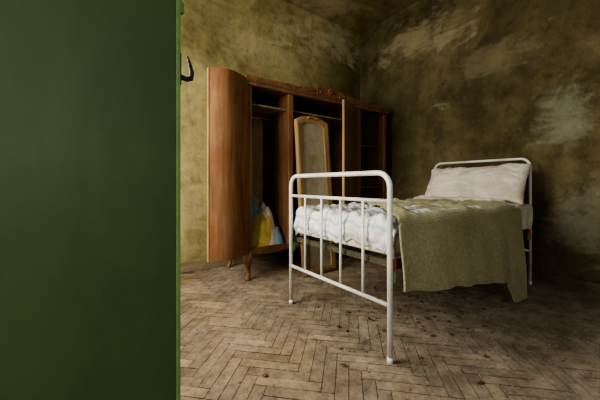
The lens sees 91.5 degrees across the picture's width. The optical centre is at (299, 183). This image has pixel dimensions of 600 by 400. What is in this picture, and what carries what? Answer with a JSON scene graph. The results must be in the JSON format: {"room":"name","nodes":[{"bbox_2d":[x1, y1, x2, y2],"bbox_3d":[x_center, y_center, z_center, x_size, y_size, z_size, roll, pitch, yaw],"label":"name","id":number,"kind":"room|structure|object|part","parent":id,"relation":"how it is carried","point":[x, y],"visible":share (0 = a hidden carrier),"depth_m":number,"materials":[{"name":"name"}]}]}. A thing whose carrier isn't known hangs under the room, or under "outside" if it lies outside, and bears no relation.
{"room":"abandoned bedroom","nodes":[
{"label":"abandoned bedroom","id":0,"kind":"room"},
{"bbox_2d":[180,53,180,85],"bbox_3d":[-0.361,-0.337,0.865,0.028,0.095,0.006,0,0,40],"label":"latch plate","id":1,"kind":"object","parent":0,"point":[180,53],"depth_m":0.86,"materials":[{"name":"metal"}]},
{"bbox_2d":[180,0,359,263],"bbox_3d":[-0.741,-0.700,3.390,4.290,3.200,0.160,0,0,-35],"label":"wall","id":2,"kind":"structure","parent":0,"point":[278,40],"depth_m":3.31,"materials":[{"name":"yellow paint"}]},
{"bbox_2d":[180,243,344,272],"bbox_3d":[-0.688,0.853,3.316,3.970,0.095,0.022,0,0,-35],"label":"baseboard","id":3,"kind":"structure","parent":2,"relation":"attached to","point":[203,264],"depth_m":3.20,"materials":[{"name":"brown wood"}]},
{"bbox_2d":[282,0,419,33],"bbox_3d":[0.760,-2.350,1.285,4.290,0.100,5.330,0,0,-35],"label":"ceiling","id":4,"kind":"structure","parent":0,"point":[358,16],"depth_m":3.85,"materials":[{"name":"brown paint"}]},
{"bbox_2d":[180,245,599,399],"bbox_3d":[0.760,0.959,1.285,4.290,0.121,5.330,0,0,-35],"label":"floor","id":5,"kind":"structure","parent":0,"point":[297,367],"depth_m":1.71,"materials":[{"name":"brown wood"}]},
{"bbox_2d":[207,67,388,280],"bbox_3d":[0.068,-0.090,3.335,2.416,1.992,0.799,0,0,-35],"label":"wooden wardrobe","id":6,"kind":"object","parent":5,"relation":"on","point":[251,133],"visible":0.73,"depth_m":3.05,"materials":[{"name":"brown wood"}]},
{"bbox_3d":[-0.605,-0.166,2.540,0.375,1.632,0.078,0,0,-43],"label":"door","id":7,"kind":"part","parent":6,"relation":"part of","materials":[{"name":"red wood"}]},
{"bbox_3d":[-0.488,0.762,2.737,0.106,0.288,0.105,0,0,-35],"label":"leg","id":8,"kind":"part","parent":6,"relation":"part of","materials":[{"name":"red wood"}]},
{"bbox_3d":[-0.463,-0.700,3.097,0.448,0.022,0.022,0,0,-35],"label":"hanging rail","id":9,"kind":"part","parent":6,"relation":"part of","materials":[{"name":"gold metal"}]},
{"bbox_2d":[252,193,284,246],"bbox_3d":[-0.455,0.353,3.084,0.440,0.516,0.510,0,0,-35],"label":"heap","id":10,"kind":"object","parent":6,"relation":"on","point":[264,231],"visible":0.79,"depth_m":2.92,"materials":[{"name":"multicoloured fabric"}]},
{"bbox_3d":[-0.015,-0.158,3.759,1.944,1.545,0.012,0,0,-35],"label":"panel","id":11,"kind":"part","parent":6,"relation":"part of","materials":[{"name":"brown wood"}]},
{"bbox_2d":[252,103,341,127],"bbox_3d":[-0.065,-0.769,3.401,1.448,0.018,0.513,0,0,-35],"label":"shelf","id":12,"kind":"object","parent":6,"relation":"attached to","point":[262,111],"depth_m":3.19,"materials":[{"name":"brown wood"}]},
{"bbox_3d":[0.148,-0.945,3.530,2.000,0.030,0.575,0,0,-35],"label":"panel","id":13,"kind":"part","parent":6,"relation":"part of","materials":[{"name":"brown wood"}]},
{"bbox_3d":[0.327,-1.006,3.278,2.030,0.161,0.033,0,0,-35],"label":"carved cornice","id":14,"kind":"part","parent":6,"relation":"part of","materials":[{"name":"red wood"}]},
{"bbox_3d":[0.329,-0.944,3.275,2.060,0.057,0.050,0,0,-35],"label":"cornice mould","id":15,"kind":"part","parent":6,"relation":"part of","materials":[{"name":"brown wood"}]},
{"bbox_3d":[0.588,-0.140,3.340,0.010,1.380,0.340,0,0,32],"label":"panel","id":16,"kind":"part","parent":6,"relation":"part of","materials":[{"name":"brown wood"}]},
{"bbox_2d":[361,145,380,187],"bbox_3d":[0.738,-0.224,3.974,0.468,0.548,0.513,0,0,-35],"label":"shelf","id":17,"kind":"object","parent":6,"relation":"attached to","point":[370,155],"depth_m":4.01,"materials":[{"name":"brown wood"}]},
{"bbox_3d":[0.951,-0.155,4.102,0.028,1.610,0.575,0,0,-35],"label":"panel","id":18,"kind":"part","parent":6,"relation":"part of","materials":[{"name":"brown wood"}]},
{"bbox_2d":[294,115,336,276],"bbox_3d":[0.164,0.090,2.990,0.430,1.612,0.181,0,0,-35],"label":"framed mirror","id":19,"kind":"object","parent":5,"relation":"on","point":[312,146],"visible":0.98,"depth_m":3.00,"materials":[{"name":"brown wood"}]},
{"bbox_3d":[0.162,0.098,2.994,0.310,1.480,0.001,0,-5,-35],"label":"glass","id":20,"kind":"part","parent":19,"relation":"part of","materials":[{"name":"grey mirror"}]},
{"bbox_2d":[184,257,599,399],"bbox_3d":[0.866,0.892,1.141,3.717,0.016,3.840,0,0,-35],"label":"debris","id":21,"kind":"object","parent":5,"relation":"on","point":[421,301],"visible":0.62,"depth_m":1.87,"materials":[{"name":"paint"}]},
{"bbox_2d":[289,158,532,364],"bbox_3d":[1.028,0.329,2.362,2.010,1.142,1.029,0,0,-35],"label":"bed","id":22,"kind":"object","parent":5,"relation":"on","point":[468,227],"visible":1,"depth_m":1.91,"materials":[{"name":"white metal"}]},
{"bbox_3d":[0.760,0.421,2.741,1.940,0.052,0.038,0,0,-35],"label":"rail","id":23,"kind":"part","parent":22,"relation":"part of","materials":[{"name":"green metal"}]},
{"bbox_3d":[0.192,0.087,1.831,0.021,0.021,0.894,0,0,-35],"label":"footboard rail","id":24,"kind":"part","parent":22,"relation":"part of","materials":[{"name":"white metal"}]},
{"bbox_3d":[0.192,0.612,1.831,0.023,0.023,0.894,0,0,-35],"label":"footboard rail","id":25,"kind":"part","parent":22,"relation":"part of","materials":[{"name":"white metal"}]},
{"bbox_3d":[0.998,0.313,2.406,1.900,0.168,0.874,0,0,-35],"label":"mattress","id":26,"kind":"part","parent":22,"relation":"part of","materials":[{"name":"white fabric"}]},
{"bbox_2d":[293,201,484,257],"bbox_3d":[0.675,0.276,2.175,1.152,0.264,0.900,0,0,-35],"label":"quilt","id":27,"kind":"object","parent":22,"relation":"on","point":[375,214],"depth_m":1.82,"materials":[{"name":"white fabric"}]},
{"bbox_2d":[364,198,527,302],"bbox_3d":[0.898,0.498,2.261,1.591,0.774,1.014,0,0,-35],"label":"blanket","id":28,"kind":"object","parent":22,"relation":"on","point":[441,243],"depth_m":1.79,"materials":[{"name":"fabric"}]},
{"bbox_3d":[1.237,0.421,2.071,1.940,0.052,0.038,0,0,-35],"label":"rail","id":29,"kind":"part","parent":22,"relation":"part of","materials":[{"name":"white metal"}]},
{"bbox_2d":[425,163,531,204],"bbox_3d":[1.680,0.003,2.869,0.187,0.412,0.917,35,-19,-29],"label":"pillow","id":30,"kind":"object","parent":22,"relation":"on","point":[506,183],"depth_m":2.70,"materials":[{"name":"white fabric"}]},
{"bbox_2d":[360,0,599,283],"bbox_3d":[2.441,-0.700,2.484,0.160,3.200,5.010,0,0,-35],"label":"wall","id":31,"kind":"structure","parent":0,"point":[456,80],"depth_m":2.88,"materials":[{"name":"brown paint"}]},
{"bbox_2d":[527,270,599,295],"bbox_3d":[2.374,0.855,2.423,0.020,0.090,4.988,0,0,-35],"label":"baseboard","id":32,"kind":"structure","parent":31,"relation":"attached to","point":[578,285],"depth_m":2.52,"materials":[{"name":"brown wood"}]},
{"bbox_3d":[-0.921,-0.700,0.086,0.160,3.200,5.010,0,0,-35],"label":"wall","id":33,"kind":"structure","parent":0,"visible":0},
{"bbox_3d":[-0.671,-0.190,-0.110,0.020,2.180,1.020,0,0,-35],"label":"doorframe","id":34,"kind":"object","parent":33,"relation":"attached to","visible":0},
{"bbox_2d":[0,0,175,399],"bbox_3d":[-0.624,-0.136,0.555,0.038,2.048,0.782,0,0,40],"label":"door","id":35,"kind":"structure","parent":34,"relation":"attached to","point":[88,87],"depth_m":0.68,"materials":[{"name":"green paint"}]},
{"bbox_2d":[176,0,179,399],"bbox_3d":[-0.366,-0.136,0.857,0.041,2.048,0.012,0,0,40],"label":"strip","id":36,"kind":"object","parent":35,"relation":"attached to","point":[177,1],"visible":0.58,"depth_m":0.84,"materials":[{"name":"green paint"}]},
{"bbox_2d":[180,1,183,15],"bbox_3d":[-0.357,-0.522,0.868,0.024,0.035,0.016,0,0,40],"label":"upper keeper","id":37,"kind":"object","parent":36,"relation":"attached to","point":[181,2],"visible":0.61,"depth_m":0.86,"materials":[{"name":"green paint"}]},
{"bbox_2d":[181,56,193,81],"bbox_3d":[-0.342,-0.347,0.878,0.016,0.079,0.049,0,0,45],"label":"latch hook","id":38,"kind":"object","parent":36,"relation":"attached to","point":[191,72],"visible":0.97,"depth_m":0.88,"materials":[{"name":"black metal"}]}
]}

